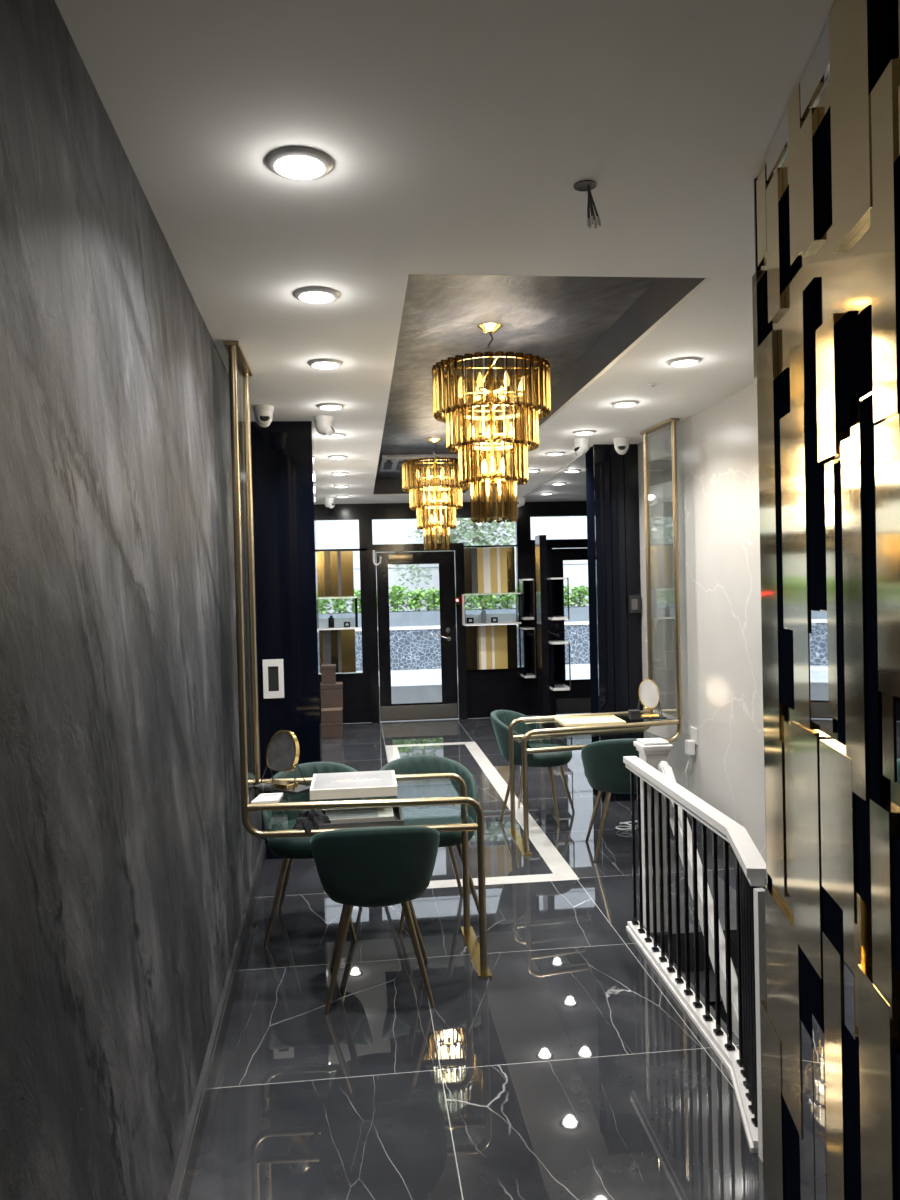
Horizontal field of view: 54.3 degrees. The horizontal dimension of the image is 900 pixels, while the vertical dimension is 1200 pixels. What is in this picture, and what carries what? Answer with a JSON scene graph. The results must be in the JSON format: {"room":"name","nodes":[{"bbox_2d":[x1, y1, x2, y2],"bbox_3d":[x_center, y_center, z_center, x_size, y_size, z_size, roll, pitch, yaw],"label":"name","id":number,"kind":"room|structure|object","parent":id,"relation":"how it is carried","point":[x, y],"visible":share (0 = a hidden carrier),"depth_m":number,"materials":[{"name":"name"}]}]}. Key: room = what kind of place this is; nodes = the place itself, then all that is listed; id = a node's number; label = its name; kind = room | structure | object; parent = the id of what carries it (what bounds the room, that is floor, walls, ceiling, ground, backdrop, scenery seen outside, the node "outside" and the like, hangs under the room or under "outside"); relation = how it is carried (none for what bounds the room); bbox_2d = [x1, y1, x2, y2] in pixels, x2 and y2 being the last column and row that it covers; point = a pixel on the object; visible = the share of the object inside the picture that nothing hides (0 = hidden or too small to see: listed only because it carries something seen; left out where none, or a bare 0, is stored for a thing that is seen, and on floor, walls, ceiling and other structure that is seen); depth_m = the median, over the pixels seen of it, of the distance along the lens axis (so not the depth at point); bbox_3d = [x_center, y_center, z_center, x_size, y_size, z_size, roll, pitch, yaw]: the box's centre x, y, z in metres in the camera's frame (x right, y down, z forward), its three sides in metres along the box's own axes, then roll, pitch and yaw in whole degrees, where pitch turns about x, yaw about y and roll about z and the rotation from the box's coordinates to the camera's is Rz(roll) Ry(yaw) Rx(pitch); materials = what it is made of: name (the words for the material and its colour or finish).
{"room":"shop","nodes":[
{"label":"shop","id":0,"kind":"room"},
{"bbox_2d":[0,0,261,1199],"bbox_3d":[-0.665,0.305,1.131,0.150,2.645,8.390,-2,1,-8],"label":"wall","id":1,"kind":"structure","parent":0,"point":[128,857],"depth_m":1.69,"materials":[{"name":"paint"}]},
{"bbox_2d":[167,840,265,1199],"bbox_3d":[-0.549,1.564,1.160,0.020,0.122,8.385,-2,1,-8],"label":"baseboard","id":2,"kind":"structure","parent":1,"relation":"attached to","point":[181,1184],"depth_m":2.92,"materials":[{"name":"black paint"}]},
{"bbox_2d":[55,0,834,503],"bbox_3d":[0.712,-1.101,3.981,4.700,0.032,13.800,-1,1,-6],"label":"ceiling","id":3,"kind":"structure","parent":0,"point":[458,136],"depth_m":2.13,"materials":[{"name":"white paint"}]},
{"bbox_2d":[253,405,273,426],"bbox_3d":[-1.030,-1.009,4.852,0.116,0.119,0.123,-2,1,-16],"label":"dome camera","id":4,"kind":"object","parent":3,"relation":"attached to","point":[263,414],"visible":1,"depth_m":4.81,"materials":[{"name":"white plastic"}]},
{"bbox_2d":[265,146,332,180],"bbox_3d":[-0.358,-1.033,2.090,0.160,0.014,0.160,-1,1,-6],"label":"recessed light","id":5,"kind":"object","parent":3,"relation":"in","point":[300,163],"visible":1,"depth_m":2.07,"materials":[{"name":"white paint"}]},
{"bbox_2d":[293,286,339,302],"bbox_3d":[-0.460,-1.046,3.025,0.160,0.014,0.160,-1,1,-6],"label":"recessed light","id":6,"kind":"object","parent":3,"relation":"in","point":[314,294],"visible":1,"depth_m":3.00,"materials":[{"name":"white paint"}]},
{"bbox_2d":[314,415,334,436],"bbox_3d":[-0.741,-1.022,5.187,0.123,0.119,0.116,-1,1,9],"label":"dome camera","id":7,"kind":"object","parent":3,"relation":"attached to","point":[323,423],"visible":1,"depth_m":5.15,"materials":[{"name":"white plastic"}]},
{"bbox_2d":[307,359,342,368],"bbox_3d":[-0.561,-1.059,3.949,0.160,0.014,0.160,-1,1,-6],"label":"recessed light","id":8,"kind":"object","parent":3,"relation":"in","point":[316,363],"visible":1,"depth_m":3.93,"materials":[{"name":"white paint"}]},
{"bbox_2d":[324,498,334,508],"bbox_3d":[-1.355,-1.082,9.847,0.123,0.119,0.116,-1,1,24],"label":"dome camera","id":9,"kind":"object","parent":3,"relation":"attached to","point":[328,502],"visible":1,"depth_m":9.81,"materials":[{"name":"white plastic"}]},
{"bbox_2d":[316,403,344,409],"bbox_3d":[-0.661,-1.071,4.873,0.160,0.014,0.160,-1,1,-6],"label":"recessed light","id":10,"kind":"object","parent":3,"relation":"in","point":[326,406],"visible":1,"depth_m":4.84,"materials":[{"name":"white paint"}]},
{"bbox_2d":[323,433,346,437],"bbox_3d":[-0.761,-1.084,5.798,0.160,0.014,0.160,-1,1,-6],"label":"recessed light","id":11,"kind":"object","parent":3,"relation":"in","point":[336,435],"visible":0.74,"depth_m":5.78,"materials":[{"name":"white paint"}]},
{"bbox_2d":[373,277,704,493],"bbox_3d":[0.013,-1.221,6.342,1.065,0.165,6.955,-1,1,-6],"label":"ceiling recess side","id":12,"kind":"structure","parent":3,"relation":"attached to","point":[664,293],"depth_m":4.16,"materials":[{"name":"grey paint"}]},
{"bbox_2d":[573,438,589,455],"bbox_3d":[0.929,-1.079,6.215,0.123,0.119,0.116,-2,1,-36],"label":"dome camera","id":13,"kind":"object","parent":3,"relation":"attached to","point":[581,445],"visible":1,"depth_m":6.17,"materials":[{"name":"white plastic"}]},
{"bbox_2d":[572,430,595,434],"bbox_3d":[0.906,-1.126,5.922,0.160,0.014,0.160,-1,1,-6],"label":"recessed light","id":14,"kind":"object","parent":3,"relation":"in","point":[580,432],"visible":1,"depth_m":5.89,"materials":[{"name":"white paint"}]},
{"bbox_2d":[573,180,600,228],"bbox_3d":[0.348,-1.008,2.245,0.061,0.104,0.061,-1,1,39],"label":"cable","id":15,"kind":"object","parent":3,"relation":"attached to","point":[584,185],"visible":1,"depth_m":2.24,"materials":[{"name":"grey metal"}]},
{"bbox_2d":[613,437,629,454],"bbox_3d":[1.217,-1.086,6.223,0.116,0.119,0.123,-1,1,9],"label":"dome camera","id":16,"kind":"object","parent":3,"relation":"attached to","point":[621,444],"visible":1,"depth_m":6.18,"materials":[{"name":"white plastic"}]},
{"bbox_2d":[611,400,638,406],"bbox_3d":[0.996,-1.113,4.996,0.160,0.014,0.160,-1,1,-6],"label":"recessed light","id":17,"kind":"object","parent":3,"relation":"in","point":[625,403],"visible":1,"depth_m":4.96,"materials":[{"name":"white paint"}]},
{"bbox_2d":[667,357,701,366],"bbox_3d":[1.087,-1.101,4.071,0.160,0.014,0.160,-1,1,-6],"label":"recessed light","id":18,"kind":"object","parent":3,"relation":"in","point":[682,361],"visible":1,"depth_m":4.05,"materials":[{"name":"white paint"}]},
{"bbox_2d":[316,501,586,722],"bbox_3d":[0.260,0.126,10.789,4.250,2.645,0.100,-1,1,-6],"label":"wall frame","id":19,"kind":"structure","parent":0,"point":[488,690],"depth_m":10.76,"materials":[{"name":"black paint"}]},
{"bbox_2d":[317,551,353,596],"bbox_3d":[-1.386,-0.311,10.544,0.450,0.543,0.029,-1,1,-6],"label":"artwork","id":20,"kind":"object","parent":19,"relation":"attached to","point":[334,568],"visible":0.93,"depth_m":10.53,"materials":[{"name":"gold metal"}]},
{"bbox_2d":[319,629,355,673],"bbox_3d":[-1.363,0.617,10.559,0.450,0.519,0.029,-1,1,-6],"label":"panel","id":21,"kind":"object","parent":19,"relation":"attached to","point":[337,647],"visible":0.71,"depth_m":10.55,"materials":[{"name":"gold metal"}]},
{"bbox_2d":[318,597,357,629],"bbox_3d":[-1.344,0.158,10.445,0.488,0.376,0.190,-1,1,-6],"label":"display case","id":22,"kind":"object","parent":19,"relation":"attached to","point":[338,622],"visible":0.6,"depth_m":10.50,"materials":[{"name":"white paint"}]},
{"bbox_2d":[318,597,356,598],"bbox_3d":[-1.349,-0.024,10.442,0.488,0.012,0.190,-1,1,-6],"label":"shelf","id":23,"kind":"object","parent":22,"relation":"attached to","point":[334,597],"depth_m":10.35,"materials":[{"name":"white paint"}]},
{"bbox_2d":[319,627,357,629],"bbox_3d":[-1.340,0.336,10.448,0.488,0.020,0.190,-1,1,-6],"label":"shelf","id":24,"kind":"object","parent":22,"relation":"attached to","point":[320,628],"depth_m":10.36,"materials":[{"name":"white paint"}]},
{"bbox_2d":[367,543,467,722],"bbox_3d":[-0.396,0.393,10.679,1.166,2.147,0.188,-1,1,-6],"label":"door","id":25,"kind":"structure","parent":19,"relation":"attached to","point":[454,704],"depth_m":10.65,"materials":[{"name":"black metal"}]},
{"bbox_2d":[464,547,514,593],"bbox_3d":[0.468,-0.363,10.738,0.655,0.555,0.029,-1,1,-6],"label":"artwork","id":26,"kind":"object","parent":19,"relation":"attached to","point":[486,570],"visible":1,"depth_m":10.72,"materials":[{"name":"brown metal"}]},
{"bbox_2d":[462,593,520,625],"bbox_3d":[0.499,0.109,10.637,0.697,0.373,0.190,-1,1,-6],"label":"display case","id":27,"kind":"object","parent":19,"relation":"attached to","point":[506,618],"visible":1,"depth_m":10.66,"materials":[{"name":"white paint"}]},
{"bbox_2d":[462,593,520,594],"bbox_3d":[0.494,-0.071,10.634,0.697,0.012,0.190,-1,1,-6],"label":"shelf","id":28,"kind":"object","parent":27,"relation":"attached to","point":[492,593],"depth_m":10.55,"materials":[{"name":"white paint"}]},
{"bbox_2d":[462,622,520,625],"bbox_3d":[0.503,0.285,10.640,0.697,0.020,0.190,-1,1,-6],"label":"shelf","id":29,"kind":"object","parent":27,"relation":"attached to","point":[463,623],"depth_m":10.55,"materials":[{"name":"white paint"}]},
{"bbox_2d":[466,624,517,669],"bbox_3d":[0.490,0.578,10.753,0.673,0.537,0.029,-1,1,-6],"label":"artwork","id":30,"kind":"object","parent":19,"relation":"attached to","point":[487,646],"visible":1,"depth_m":10.74,"materials":[{"name":"brown metal"}]},
{"bbox_2d":[519,579,534,619],"bbox_3d":[0.931,-0.010,10.657,0.135,0.490,0.287,-1,1,-6],"label":"shelf","id":31,"kind":"object","parent":19,"relation":"attached to","point":[524,584],"visible":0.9,"depth_m":10.68,"materials":[{"name":"white paint"}]},
{"bbox_2d":[520,627,535,677],"bbox_3d":[0.947,0.634,10.668,0.135,0.600,0.287,-1,1,-6],"label":"shelf","id":32,"kind":"object","parent":19,"relation":"attached to","point":[525,632],"visible":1,"depth_m":10.71,"materials":[{"name":"white paint"}]},
{"bbox_2d":[546,540,590,715],"bbox_3d":[1.627,0.339,10.892,0.920,2.150,0.185,-1,1,-6],"label":"door","id":33,"kind":"structure","parent":19,"relation":"attached to","point":[577,699],"depth_m":10.84,"materials":[{"name":"black metal"}]},
{"bbox_2d":[188,715,768,1199],"bbox_3d":[0.842,1.796,3.944,4.600,0.500,13.620,-1,1,-6],"label":"floor","id":34,"kind":"structure","parent":0,"point":[572,1071],"depth_m":3.12,"materials":[{"name":"stone"}]},
{"bbox_2d":[251,421,321,859],"bbox_3d":[-1.188,0.249,5.410,0.747,2.645,0.240,-1,1,-6],"label":"wall panel","id":35,"kind":"object","parent":34,"relation":"on","point":[283,465],"visible":0.36,"depth_m":5.30,"materials":[{"name":"blue paint"}]},
{"bbox_2d":[263,659,283,698],"bbox_3d":[-1.065,0.475,5.298,0.122,0.234,0.014,-1,1,-6],"label":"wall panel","id":36,"kind":"object","parent":35,"relation":"attached to","point":[273,669],"visible":1,"depth_m":5.29,"materials":[{"name":"white plastic"}]},
{"bbox_2d":[262,762,365,944],"bbox_3d":[-0.661,1.210,4.287,0.513,0.739,0.561,-1,1,-2],"label":"velvet chair","id":37,"kind":"object","parent":34,"relation":"on","point":[289,849],"visible":0.32,"depth_m":4.31,"materials":[{"name":"green fabric"}]},
{"bbox_2d":[321,721,342,738],"bbox_3d":[-1.298,1.421,9.658,0.238,0.170,0.208,-2,1,-8],"label":"carton","id":38,"kind":"object","parent":34,"relation":"on","point":[329,730],"visible":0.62,"depth_m":9.56,"materials":[{"name":"cardboard"}]},
{"bbox_2d":[321,707,342,722],"bbox_3d":[-1.302,1.255,9.655,0.244,0.160,0.208,-1,1,-4],"label":"carton","id":39,"kind":"object","parent":38,"relation":"on","point":[328,715],"visible":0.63,"depth_m":9.55,"materials":[{"name":"cardboard"}]},
{"bbox_2d":[320,682,342,707],"bbox_3d":[-1.305,1.044,9.652,0.252,0.260,0.208,-2,1,-9],"label":"carton","id":40,"kind":"object","parent":39,"relation":"on","point":[331,694],"visible":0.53,"depth_m":9.55,"materials":[{"name":"cardboard"}]},
{"bbox_2d":[321,664,335,683],"bbox_3d":[-1.333,0.813,9.646,0.158,0.200,0.168,-1,1,-6],"label":"carton","id":41,"kind":"object","parent":40,"relation":"on","point":[328,671],"visible":1,"depth_m":9.57,"materials":[{"name":"cardboard"}]},
{"bbox_2d":[224,341,491,977],"bbox_3d":[-0.403,0.255,3.865,1.033,2.644,0.600,-1,1,-6],"label":"metal frame","id":42,"kind":"object","parent":34,"relation":"on","point":[240,371],"visible":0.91,"depth_m":3.66,"materials":[{"name":"gold metal"}]},
{"bbox_2d":[258,783,273,793],"bbox_3d":[-0.805,0.826,3.846,0.072,0.046,0.047,-1,1,7],"label":"roll","id":43,"kind":"object","parent":42,"relation":"on","point":[263,788],"visible":0.98,"depth_m":3.83,"materials":[{"name":"plastic"}]},
{"bbox_2d":[251,793,282,803],"bbox_3d":[-0.775,0.843,3.726,0.120,0.013,0.140,-1,1,-6],"label":"card","id":44,"kind":"object","parent":42,"relation":"on","point":[268,797],"visible":1,"depth_m":3.70,"materials":[{"name":"white paper"}]},
{"bbox_2d":[253,730,310,793],"bbox_3d":[-0.749,0.714,3.928,0.264,0.263,0.116,-1,1,32],"label":"mirror","id":45,"kind":"object","parent":42,"relation":"on","point":[282,753],"visible":0.92,"depth_m":3.91,"materials":[{"name":"gold metal"}]},
{"bbox_2d":[292,809,330,833],"bbox_3d":[-0.579,0.916,3.670,0.171,0.087,0.117,-1,1,-6],"label":"pouch","id":46,"kind":"object","parent":42,"relation":"on","point":[307,821],"visible":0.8,"depth_m":3.64,"materials":[{"name":"black fabric"}]},
{"bbox_2d":[310,770,397,799],"bbox_3d":[-0.425,0.815,3.888,0.370,0.045,0.330,-1,1,-6],"label":"gift box","id":47,"kind":"object","parent":42,"relation":"on","point":[343,785],"visible":1,"depth_m":3.77,"materials":[{"name":"white cardboard"}]},
{"bbox_2d":[313,770,393,788],"bbox_3d":[-0.426,0.795,3.888,0.346,0.002,0.304,-1,1,-6],"label":"print","id":48,"kind":"object","parent":47,"relation":"on","point":[367,779],"depth_m":3.86},
{"bbox_2d":[319,806,403,828],"bbox_3d":[-0.387,0.938,3.771,0.365,0.030,0.245,-1,1,-6],"label":"display tray","id":49,"kind":"object","parent":42,"relation":"on","point":[398,820],"visible":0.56,"depth_m":3.66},
{"bbox_2d":[325,808,393,822],"bbox_3d":[-0.387,0.928,3.748,0.290,0.040,0.150,-1,1,-6],"label":"box","id":50,"kind":"object","parent":49,"relation":"in","point":[375,814],"visible":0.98,"depth_m":3.71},
{"bbox_2d":[327,808,377,818],"bbox_3d":[-0.417,0.911,3.745,0.218,0.001,0.134,-1,1,-6],"label":"print","id":51,"kind":"object","parent":50,"relation":"on","point":[355,813],"depth_m":3.73},
{"bbox_2d":[311,826,439,1013],"bbox_3d":[-0.294,1.213,3.550,0.513,0.739,0.561,-1,1,-5],"label":"velvet chair","id":52,"kind":"object","parent":34,"relation":"on","point":[382,866],"visible":1,"depth_m":3.35,"materials":[{"name":"green fabric"}]},
{"bbox_2d":[377,755,478,933],"bbox_3d":[-0.104,1.195,4.405,0.513,0.739,0.561,-2,1,-14],"label":"velvet chair","id":53,"kind":"object","parent":34,"relation":"on","point":[416,764],"visible":0.43,"depth_m":4.55,"materials":[{"name":"green fabric"}]},
{"bbox_2d":[385,742,578,888],"bbox_3d":[0.022,1.518,6.936,0.930,0.003,4.350,-1,1,-6],"label":"trim","id":54,"kind":"structure","parent":34,"relation":"on","point":[561,871],"depth_m":5.52,"materials":[{"name":"white stone"}]},
{"bbox_2d":[491,710,574,826],"bbox_3d":[0.572,1.150,6.137,0.561,0.739,0.513,-1,1,22],"label":"velvet chair","id":55,"kind":"object","parent":34,"relation":"on","point":[501,720],"visible":0.73,"depth_m":6.02,"materials":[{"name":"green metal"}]},
{"bbox_2d":[509,418,681,856],"bbox_3d":[0.894,0.195,5.622,1.126,2.644,0.551,-2,1,-13],"label":"console table","id":56,"kind":"object","parent":34,"relation":"on","point":[660,448],"visible":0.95,"depth_m":5.73,"materials":[{"name":"gold metal"}]},
{"bbox_2d":[555,715,625,726],"bbox_3d":[0.889,0.770,5.594,0.390,0.018,0.280,-1,1,-6],"label":"paper tray","id":57,"kind":"object","parent":56,"relation":"on","point":[605,719],"visible":0.98,"depth_m":5.58,"materials":[{"name":"white paper"}]},
{"bbox_2d":[628,709,640,719],"bbox_3d":[1.192,0.741,5.676,0.066,0.058,0.066,-1,1,-6],"label":"box","id":58,"kind":"object","parent":56,"relation":"on","point":[634,714],"visible":1,"depth_m":5.65,"materials":[{"name":"plastic"}]},
{"bbox_2d":[637,679,665,719],"bbox_3d":[1.292,0.641,5.705,0.198,0.251,0.116,-1,1,0],"label":"mirror","id":59,"kind":"object","parent":56,"relation":"on","point":[648,692],"visible":0.91,"depth_m":5.69,"materials":[{"name":"gold metal"}]},
{"bbox_2d":[581,738,667,862],"bbox_3d":[1.047,1.153,5.268,0.513,0.739,0.561,-1,1,2],"label":"velvet chair","id":60,"kind":"object","parent":34,"relation":"on","point":[605,770],"visible":0.56,"depth_m":5.08,"materials":[{"name":"green fabric"}]},
{"bbox_2d":[633,738,672,932],"bbox_3d":[0.959,1.098,4.113,0.144,0.885,0.144,-1,1,-6],"label":"newel post","id":61,"kind":"object","parent":34,"relation":"on","point":[652,751],"visible":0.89,"depth_m":4.06,"materials":[{"name":"white paint"}]},
{"bbox_2d":[658,761,738,1038],"bbox_3d":[1.102,1.731,3.120,0.052,1.960,1.939,-1,1,-6],"label":"stair handrail","id":62,"kind":"object","parent":61,"relation":"attached to","point":[664,768],"visible":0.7,"depth_m":3.55,"materials":[{"name":"white paint"}]},
{"bbox_2d":[623,756,766,1161],"bbox_3d":[0.903,1.149,3.282,0.145,0.812,1.675,-1,1,-1],"label":"stair railing","id":63,"kind":"object","parent":34,"relation":"on","point":[743,1064],"visible":0.99,"depth_m":3.07,"materials":[{"name":"white paint"}]},
{"bbox_2d":[752,0,899,1199],"bbox_3d":[0.609,0.285,0.500,0.085,2.644,3.679,-1,1,7],"label":"wall","id":64,"kind":"structure","parent":34,"relation":"on","point":[826,277],"depth_m":1.64,"materials":[{"name":"mirror"}]},
{"bbox_2d":[376,274,658,478],"bbox_3d":[0.010,-1.329,6.341,1.065,0.050,6.955,-1,1,-6],"label":"ceiling","id":65,"kind":"structure","parent":0,"point":[557,319],"depth_m":4.16,"materials":[{"name":"paint"}]},
{"bbox_2d":[379,454,470,471],"bbox_3d":[-0.235,-1.296,8.379,0.860,0.068,0.850,-1,1,-6],"label":"air conditioner","id":66,"kind":"object","parent":65,"relation":"attached to","point":[388,462],"visible":0.67,"depth_m":8.03,"materials":[{"name":"grey plastic"}]},
{"bbox_2d":[396,461,454,469],"bbox_3d":[-0.234,-1.280,8.375,0.540,0.010,0.540,-1,1,-6],"label":"grille","id":67,"kind":"object","parent":66,"relation":"attached to","point":[398,463],"depth_m":8.25,"materials":[{"name":"black plastic"}]},
{"bbox_2d":[402,438,468,550],"bbox_3d":[-0.116,-0.859,7.176,0.545,0.908,0.547,-2,1,-38],"label":"chandelier","id":68,"kind":"object","parent":65,"relation":"hanging from","point":[427,474],"visible":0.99,"depth_m":7.12,"materials":[{"name":"gold metal"}]},
{"bbox_2d":[432,322,550,522],"bbox_3d":[0.196,-0.817,4.082,0.547,0.908,0.545,-1,1,21],"label":"chandelier","id":69,"kind":"object","parent":65,"relation":"hanging from","point":[493,421],"visible":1,"depth_m":4.02,"materials":[{"name":"gold metal"}]},
{"bbox_2d":[535,535,550,728],"bbox_3d":[1.046,0.359,9.909,0.080,2.170,0.240,-1,1,-6],"label":"wall","id":70,"kind":"structure","parent":0,"point":[540,540],"depth_m":9.80,"materials":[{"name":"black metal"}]},
{"bbox_2d":[547,577,568,619],"bbox_3d":[1.191,-0.015,9.802,0.195,0.465,0.352,-1,1,-6],"label":"glass box","id":71,"kind":"object","parent":70,"relation":"attached to","point":[554,585],"visible":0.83,"depth_m":9.96,"materials":[{"name":"white paint"}]},
{"bbox_2d":[548,616,567,619],"bbox_3d":[1.196,0.202,9.807,0.195,0.030,0.350,-1,1,-6],"label":"shelf","id":72,"kind":"object","parent":71,"relation":"attached to","point":[549,617],"depth_m":9.64,"materials":[{"name":"white paint"}]},
{"bbox_2d":[549,640,570,690],"bbox_3d":[1.209,0.728,9.814,0.195,0.527,0.352,-1,1,-6],"label":"glass box","id":73,"kind":"object","parent":70,"relation":"attached to","point":[556,673],"visible":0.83,"depth_m":9.84,"materials":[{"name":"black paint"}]},
{"bbox_2d":[549,640,568,643],"bbox_3d":[1.203,0.474,9.811,0.195,0.018,0.350,-1,1,-6],"label":"shelf","id":74,"kind":"object","parent":73,"relation":"attached to","point":[561,641],"depth_m":9.67,"materials":[{"name":"white paint"}]},
{"bbox_2d":[550,684,569,690],"bbox_3d":[1.215,0.977,9.819,0.195,0.030,0.350,-1,1,-6],"label":"shelf","id":75,"kind":"object","parent":73,"relation":"attached to","point":[555,687],"depth_m":9.67,"materials":[{"name":"white paint"}]},
{"bbox_2d":[585,445,643,799],"bbox_3d":[1.352,0.167,6.670,0.535,2.645,0.260,-1,1,-6],"label":"wall","id":76,"kind":"structure","parent":0,"point":[589,454],"depth_m":6.65,"materials":[{"name":"blue paint"}]},
{"bbox_2d":[593,444,642,801],"bbox_3d":[1.254,0.172,6.517,0.329,2.645,0.025,-1,1,-6],"label":"wall pillar","id":77,"kind":"structure","parent":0,"point":[616,500],"depth_m":6.50,"materials":[{"name":"blue paint"}]},
{"bbox_2d":[628,595,640,612],"bbox_3d":[1.365,0.032,6.489,0.090,0.130,0.048,-1,1,-6],"label":"light switch","id":78,"kind":"object","parent":77,"relation":"attached to","point":[634,602],"visible":1,"depth_m":6.47,"materials":[{"name":"black plastic"}]},
{"bbox_2d":[638,383,765,862],"bbox_3d":[2.021,1.528,1.907,0.165,5.245,9.330,-1,1,-6],"label":"wall","id":79,"kind":"structure","parent":0,"point":[718,466],"depth_m":5.08,"materials":[{"name":"white paint"}]},
{"bbox_2d":[685,726,697,789],"bbox_3d":[1.515,1.005,5.535,0.060,0.402,0.106,-1,1,-6],"label":"wall socket","id":80,"kind":"object","parent":79,"relation":"attached to","point":[689,744],"visible":1,"depth_m":5.51,"materials":[{"name":"white plastic"}]},
{"bbox_2d":[687,812,766,888],"bbox_3d":[1.567,1.444,5.327,0.022,0.125,2.430,-1,1,-6],"label":"baseboard","id":81,"kind":"structure","parent":79,"relation":"attached to","point":[698,823],"depth_m":5.25,"materials":[{"name":"black paint"}]},
{"bbox_3d":[1.488,2.934,2.589,0.825,2.439,3.040,-1,1,-6],"label":"wall","id":82,"kind":"structure","parent":0,"visible":0},
{"bbox_2d":[683,968,737,1023],"bbox_3d":[1.468,2.549,2.873,0.785,1.640,2.459,-1,1,-6],"label":"stairs","id":83,"kind":"structure","parent":82,"relation":"attached to","point":[711,972],"depth_m":3.92,"materials":[{"name":"stone"}]},
{"label":"outside","id":84,"kind":"structure","parent":0,"visible":0},
{"bbox_2d":[391,668,589,685],"bbox_3d":[-0.815,1.286,27.384,32.000,0.120,25.400,-1,1,-6],"label":"ground","id":85,"kind":"structure","parent":84,"point":[576,673],"depth_m":15.65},
{"bbox_2d":[316,516,588,612],"bbox_3d":[-0.175,-3.184,20.143,32.000,9.020,0.615,-1,1,-6],"label":"outdoor background","id":86,"kind":"structure","parent":85,"relation":"on","point":[338,534],"depth_m":19.81,"materials":[{"name":"white"}]},
{"bbox_2d":[389,518,515,608],"bbox_3d":[0.102,-0.650,18.207,3.107,4.006,1.834,-2,1,-22],"label":"street tree","id":87,"kind":"object","parent":85,"relation":"on","point":[476,537],"visible":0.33,"depth_m":18.12,"materials":[{"name":"green plant"}]},
{"bbox_2d":[319,606,589,671],"bbox_3d":[0.696,0.768,17.605,23.000,1.160,0.950,-1,1,-6],"label":"planter","id":88,"kind":"object","parent":85,"relation":"on","point":[415,643],"visible":0.02,"depth_m":17.07,"materials":[{"name":"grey stone"}]},
{"bbox_2d":[318,597,331,613],"bbox_3d":[-2.526,0.020,17.249,0.474,0.601,0.588,-1,1,-6],"label":"plant","id":89,"kind":"object","parent":88,"relation":"on","point":[323,602],"visible":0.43,"depth_m":17.19,"materials":[{"name":"green plant"}]},
{"bbox_2d":[331,596,349,613],"bbox_3d":[-2.137,0.033,17.300,0.505,0.564,0.581,-1,1,-6],"label":"plant","id":90,"kind":"object","parent":88,"relation":"in","point":[337,602],"visible":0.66,"depth_m":17.23,"materials":[{"name":"green plant"}]},
{"bbox_2d":[348,589,360,612],"bbox_3d":[-1.795,0.025,17.325,0.502,0.536,0.578,-1,1,-6],"label":"plant","id":91,"kind":"object","parent":88,"relation":"on","point":[357,593],"visible":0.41,"depth_m":17.27,"materials":[{"name":"green plant"}]},
{"bbox_2d":[389,585,407,611],"bbox_3d":[-1.045,-0.012,17.410,0.524,0.601,0.539,-1,1,-6],"label":"plant","id":92,"kind":"object","parent":88,"relation":"in","point":[395,589],"visible":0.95,"depth_m":17.34,"materials":[{"name":"green plant"}]},
{"bbox_2d":[404,588,425,611],"bbox_3d":[-0.680,0.012,17.448,0.502,0.512,0.555,-1,1,-6],"label":"plant","id":93,"kind":"object","parent":88,"relation":"on","point":[415,601],"visible":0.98,"depth_m":17.35,"materials":[{"name":"green plant"}]},
{"bbox_2d":[423,587,439,610],"bbox_3d":[-0.314,-0.009,17.502,0.500,0.535,0.576,-1,1,-6],"label":"plant","id":94,"kind":"object","parent":88,"relation":"on","point":[434,596],"visible":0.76,"depth_m":17.43,"materials":[{"name":"green plant"}]},
{"bbox_2d":[465,593,481,609],"bbox_3d":[0.411,-0.079,17.558,0.518,0.617,0.541,-1,1,-6],"label":"plant","id":95,"kind":"object","parent":88,"relation":"on","point":[476,598],"visible":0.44,"depth_m":17.50,"materials":[{"name":"green plant"}]},
{"bbox_2d":[478,593,500,609],"bbox_3d":[0.787,-0.013,17.591,0.521,0.470,0.546,-1,1,-6],"label":"plant","id":96,"kind":"object","parent":88,"relation":"on","point":[491,600],"visible":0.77,"depth_m":17.50,"materials":[{"name":"green plant"}]},
{"bbox_2d":[496,588,516,608],"bbox_3d":[1.148,-0.040,17.639,0.482,0.538,0.526,-1,1,-6],"label":"plant","id":97,"kind":"object","parent":88,"relation":"in","point":[506,597],"visible":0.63,"depth_m":17.57,"materials":[{"name":"green plant"}]},
{"bbox_2d":[564,585,573,606],"bbox_3d":[2.241,-0.070,17.749,0.487,0.515,0.556,-1,1,-6],"label":"plant","id":98,"kind":"object","parent":88,"relation":"on","point":[565,587],"visible":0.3,"depth_m":17.67,"materials":[{"name":"green plant"}]},
{"bbox_2d":[569,585,588,606],"bbox_3d":[2.624,-0.081,17.784,0.490,0.481,0.573,-1,1,-6],"label":"plant","id":99,"kind":"object","parent":88,"relation":"on","point":[576,591],"visible":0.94,"depth_m":17.71,"materials":[{"name":"green plant"}]},
{"bbox_2d":[350,664,589,674],"bbox_3d":[0.777,1.337,16.968,23.000,0.040,0.450,-1,1,-6],"label":"kerb","id":100,"kind":"object","parent":85,"relation":"on","point":[419,671],"depth_m":16.78,"materials":[{"name":"white paint"}]},
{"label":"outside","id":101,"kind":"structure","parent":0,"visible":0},
{"bbox_2d":[343,685,590,723],"bbox_3d":[0.716,1.486,12.776,32.000,0.120,3.980,-1,1,-6],"label":"entrance","id":102,"kind":"object","parent":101,"point":[420,693],"depth_m":13.29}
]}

